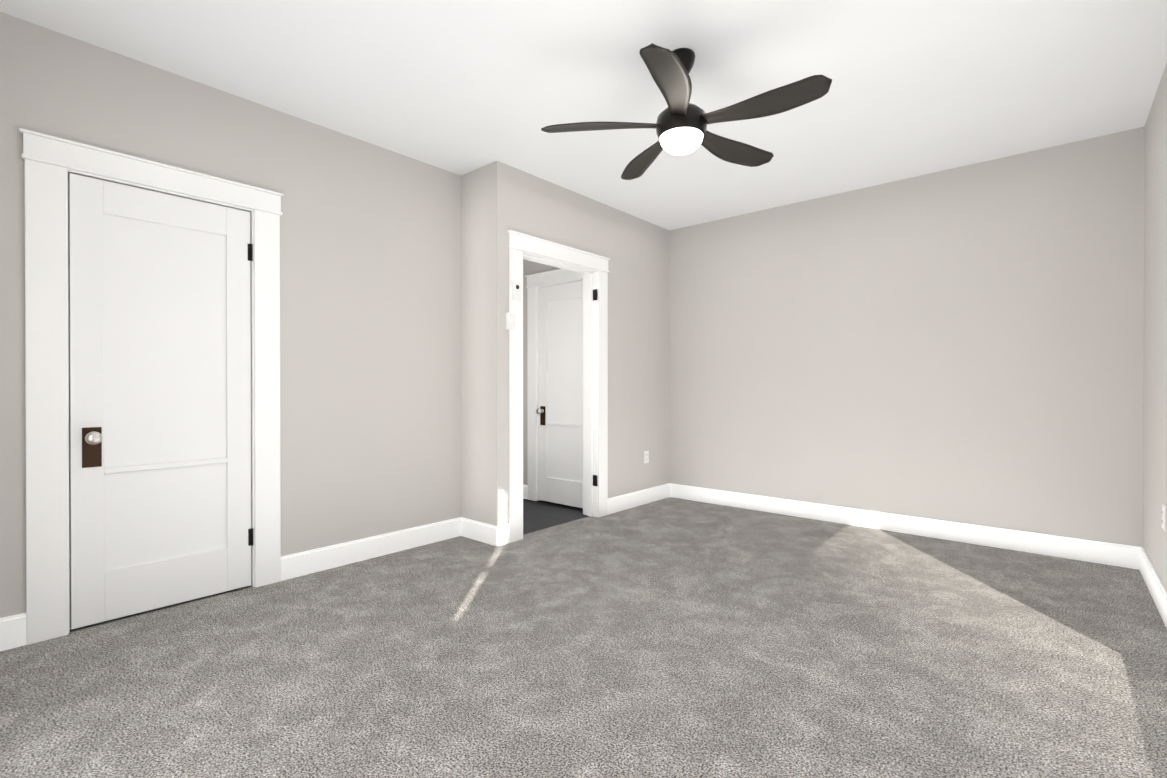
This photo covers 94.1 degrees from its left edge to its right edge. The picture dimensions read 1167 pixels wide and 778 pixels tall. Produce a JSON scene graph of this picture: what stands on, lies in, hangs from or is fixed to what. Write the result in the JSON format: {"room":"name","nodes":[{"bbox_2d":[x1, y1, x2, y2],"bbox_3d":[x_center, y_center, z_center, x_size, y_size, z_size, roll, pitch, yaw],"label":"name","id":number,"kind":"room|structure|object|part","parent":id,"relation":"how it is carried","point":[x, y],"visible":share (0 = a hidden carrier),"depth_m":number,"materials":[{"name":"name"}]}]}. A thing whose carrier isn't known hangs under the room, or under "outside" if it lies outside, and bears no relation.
{"room":"empty bedroom","nodes":[
{"label":"empty bedroom","id":0,"kind":"room"},
{"bbox_2d":[70,585,250,631],"bbox_3d":[-2.188,-0.181,3.311,0.801,2.753,2.700,0,0,41],"label":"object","id":1,"kind":"structure","parent":0,"point":[155,609],"depth_m":2.73,"materials":[{"name":"grey"}]},
{"bbox_2d":[0,12,460,617],"bbox_3d":[-1.863,-0.240,2.970,0.140,2.633,2.790,0,0,41],"label":"wall","id":2,"kind":"structure","parent":0,"point":[370,340],"depth_m":3.20,"materials":[{"name":"beige paint"}]},
{"bbox_2d":[0,613,26,651],"bbox_3d":[-2.479,1.012,2.145,0.016,0.135,0.389,0,0,41],"label":"baseboard","id":3,"kind":"structure","parent":2,"relation":"attached to","point":[12,631],"depth_m":2.26,"materials":[{"name":"white wood"}]},
{"bbox_2d":[68,173,71,629],"bbox_3d":[-2.075,0.058,2.707,0.035,2.040,0.726,0,0,41],"label":"trim","id":4,"kind":"structure","parent":2,"relation":"attached to","point":[69,410],"depth_m":2.43,"materials":[{"name":"white wood"}]},
{"bbox_2d":[19,128,283,644],"bbox_3d":[-2.072,-0.005,2.703,0.174,2.165,1.026,0,0,41],"label":"trim","id":5,"kind":"structure","parent":2,"relation":"attached to","point":[51,163],"depth_m":2.37,"materials":[{"name":"white wood"}]},
{"bbox_2d":[69,173,252,628],"bbox_3d":[-2.016,0.055,2.668,0.105,2.021,0.734,0,0,41],"label":"closet door","id":6,"kind":"structure","parent":2,"relation":"in","point":[160,382],"depth_m":2.64,"materials":[{"name":"white wood"}]},
{"bbox_3d":[-2.220,0.264,2.453,0.008,0.180,0.066,0,0,41],"label":"plate","id":7,"kind":"part","parent":6,"relation":"part of","materials":[{"name":"brown metal"}]},
{"bbox_3d":[-2.194,0.219,2.430,0.063,0.059,0.059,0,0,41],"label":"knob","id":8,"kind":"part","parent":6,"relation":"part of","materials":[{"name":"silver metal"}]},
{"bbox_2d":[281,517,459,580],"bbox_3d":[-1.294,1.007,3.510,0.016,0.135,1.237,0,0,41],"label":"baseboard","id":9,"kind":"structure","parent":2,"relation":"attached to","point":[324,558],"depth_m":3.41,"materials":[{"name":"white wood"}]},
{"bbox_2d":[461,161,511,525],"bbox_3d":[-1.453,-0.247,4.553,2.404,2.633,0.140,0,0,41],"label":"wall","id":10,"kind":"structure","parent":0,"point":[486,208],"depth_m":3.80,"materials":[{"name":"beige paint"}]},
{"bbox_2d":[460,517,503,545],"bbox_3d":[-0.724,1.005,3.837,0.390,0.135,0.036,0,0,41],"label":"baseboard","id":11,"kind":"structure","parent":10,"relation":"attached to","point":[490,534],"depth_m":3.80,"materials":[{"name":"white wood"}]},
{"bbox_2d":[523,259,560,484],"bbox_3d":[-0.718,-0.251,5.504,2.260,2.633,0.140,0,0,41],"label":"wall","id":12,"kind":"structure","parent":0,"point":[530,267],"depth_m":5.28,"materials":[{"name":"beige paint"}]},
{"bbox_2d":[523,485,527,498],"bbox_3d":[-1.078,0.997,5.719,1.441,0.135,0.016,0,0,41],"label":"baseboard","id":13,"kind":"structure","parent":12,"relation":"attached to","point":[525,491],"depth_m":5.26,"materials":[{"name":"white wood"}]},
{"bbox_2d":[536,280,582,507],"bbox_3d":[-0.192,0.047,4.940,0.657,2.018,0.105,0,0,41],"label":"hall door","id":14,"kind":"structure","parent":12,"relation":"in","point":[559,410],"depth_m":4.99,"materials":[{"name":"white wood"}]},
{"bbox_3d":[-0.407,0.207,5.099,0.059,0.059,0.063,0,0,41],"label":"knob","id":15,"kind":"part","parent":14,"relation":"part of","materials":[{"name":"silver metal"}]},
{"bbox_3d":[-0.385,0.252,5.125,0.066,0.180,0.008,0,0,41],"label":"plate","id":16,"kind":"part","parent":14,"relation":"part of","materials":[{"name":"brown metal"}]},
{"bbox_2d":[523,499,588,534],"bbox_3d":[-1.101,1.133,5.167,2.530,0.108,1.280,0,0,41],"label":"floor","id":17,"kind":"structure","parent":0,"point":[539,515],"depth_m":4.68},
{"bbox_2d":[0,497,1166,777],"bbox_3d":[0.359,1.138,2.597,3.752,0.120,4.950,0,0,41],"label":"floor carpet","id":18,"kind":"object","parent":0,"point":[670,637],"visible":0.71,"depth_m":2.11,"materials":[{"name":"grey carpet"}]},
{"bbox_2d":[0,0,1166,230],"bbox_3d":[-0.406,-1.618,3.249,6.078,0.120,5.250,0,0,41],"label":"ceiling","id":19,"kind":"structure","parent":0,"point":[916,86],"depth_m":2.69,"materials":[{"name":"white paint"}]},
{"bbox_2d":[541,43,831,179],"bbox_3d":[0.402,-1.364,2.528,1.201,0.379,1.295,0,0,2],"label":"ceiling fan","id":20,"kind":"object","parent":19,"relation":"hanging from","point":[669,73],"depth_m":2.42,"materials":[{"name":"black metal"}]},
{"bbox_3d":[0.081,-1.218,2.519,0.561,0.038,0.157,0,0,2],"label":"ceiling fan blade","id":21,"kind":"part","parent":20,"relation":"part of","materials":[{"name":"black wood"}]},
{"bbox_3d":[0.325,-1.220,2.888,0.157,0.038,0.561,0,0,-16],"label":"ceiling fan blade","id":22,"kind":"part","parent":20,"relation":"part of","materials":[{"name":"black wood"}]},
{"bbox_3d":[0.357,-1.217,2.173,0.157,0.038,0.561,0,0,20],"label":"ceiling fan blade","id":23,"kind":"part","parent":20,"relation":"part of","materials":[{"name":"black wood"}]},
{"bbox_2d":[660,127,702,154],"bbox_3d":[0.457,-1.139,2.536,0.200,0.072,0.200,0,0,41],"label":"dome","id":24,"kind":"object","parent":20,"relation":"attached to","point":[681,141],"visible":1,"depth_m":2.48,"materials":[{"name":"white glass"}]},
{"bbox_2d":[512,167,669,497],"bbox_3d":[0.123,-0.247,4.642,0.140,2.633,2.060,0,0,41],"label":"wall","id":25,"kind":"structure","parent":0,"point":[635,250],"depth_m":4.84,"materials":[{"name":"beige paint"}]},
{"bbox_2d":[506,313,515,329],"bbox_3d":[-0.504,-0.471,3.784,0.036,0.115,0.070,0,0,41],"label":"light switch","id":26,"kind":"object","parent":25,"relation":"attached to","point":[510,321],"visible":0.98,"depth_m":3.77,"materials":[{"name":"white plastic"}]},
{"bbox_2d":[512,282,520,300],"bbox_3d":[-0.468,-0.685,3.802,0.027,0.125,0.072,0,0,41],"label":"switch","id":27,"kind":"object","parent":25,"relation":"attached to","point":[516,290],"visible":1,"depth_m":3.79,"materials":[{"name":"white plastic"}]},
{"bbox_2d":[507,230,609,542],"bbox_3d":[-0.477,-0.018,4.562,1.009,2.175,1.250,0,0,41],"label":"door frame","id":28,"kind":"structure","parent":25,"relation":"attached to","point":[520,245],"depth_m":4.53,"materials":[{"name":"white wood"}]},
{"bbox_2d":[608,483,671,514],"bbox_3d":[0.521,1.001,4.987,0.016,0.135,0.986,0,0,41],"label":"baseboard","id":29,"kind":"structure","parent":25,"relation":"attached to","point":[634,499],"depth_m":4.95,"materials":[{"name":"white wood"}]},
{"bbox_2d":[644,451,648,463],"bbox_3d":[0.589,0.636,5.070,0.008,0.115,0.070,0,0,41],"label":"outlet","id":30,"kind":"object","parent":25,"relation":"attached to","point":[646,456],"visible":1,"depth_m":5.07,"materials":[{"name":"white plastic"}]},
{"bbox_2d":[669,126,1144,546],"bbox_3d":[2.135,-0.246,4.353,3.558,2.633,0.140,0,0,41],"label":"wall","id":31,"kind":"structure","parent":0,"point":[963,344],"depth_m":3.91,"materials":[{"name":"beige paint"}]},
{"bbox_2d":[672,483,1135,568],"bbox_3d":[2.076,1.003,4.307,3.256,0.135,0.016,0,0,41],"label":"baseboard","id":32,"kind":"structure","parent":31,"relation":"attached to","point":[1113,554],"depth_m":3.92,"materials":[{"name":"white wood"}]},
{"bbox_2d":[1143,63,1166,590],"bbox_3d":[1.792,-0.233,1.349,0.140,2.633,5.130,0,0,41],"label":"wall","id":33,"kind":"structure","parent":0,"point":[1155,360],"depth_m":2.84,"materials":[{"name":"beige paint"}]},
{"bbox_2d":[1136,546,1166,627],"bbox_3d":[1.732,1.016,1.405,0.016,0.135,4.850,0,0,41],"label":"baseboard","id":34,"kind":"structure","parent":33,"relation":"attached to","point":[1157,590],"depth_m":2.79,"materials":[{"name":"white wood"}]},
{"bbox_2d":[1162,504,1165,530],"bbox_3d":[2.774,0.613,2.598,0.008,0.115,0.070,0,0,41],"label":"outlet","id":35,"kind":"object","parent":33,"relation":"attached to","point":[1164,517],"visible":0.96,"depth_m":2.59,"materials":[{"name":"white plastic"}]}
]}

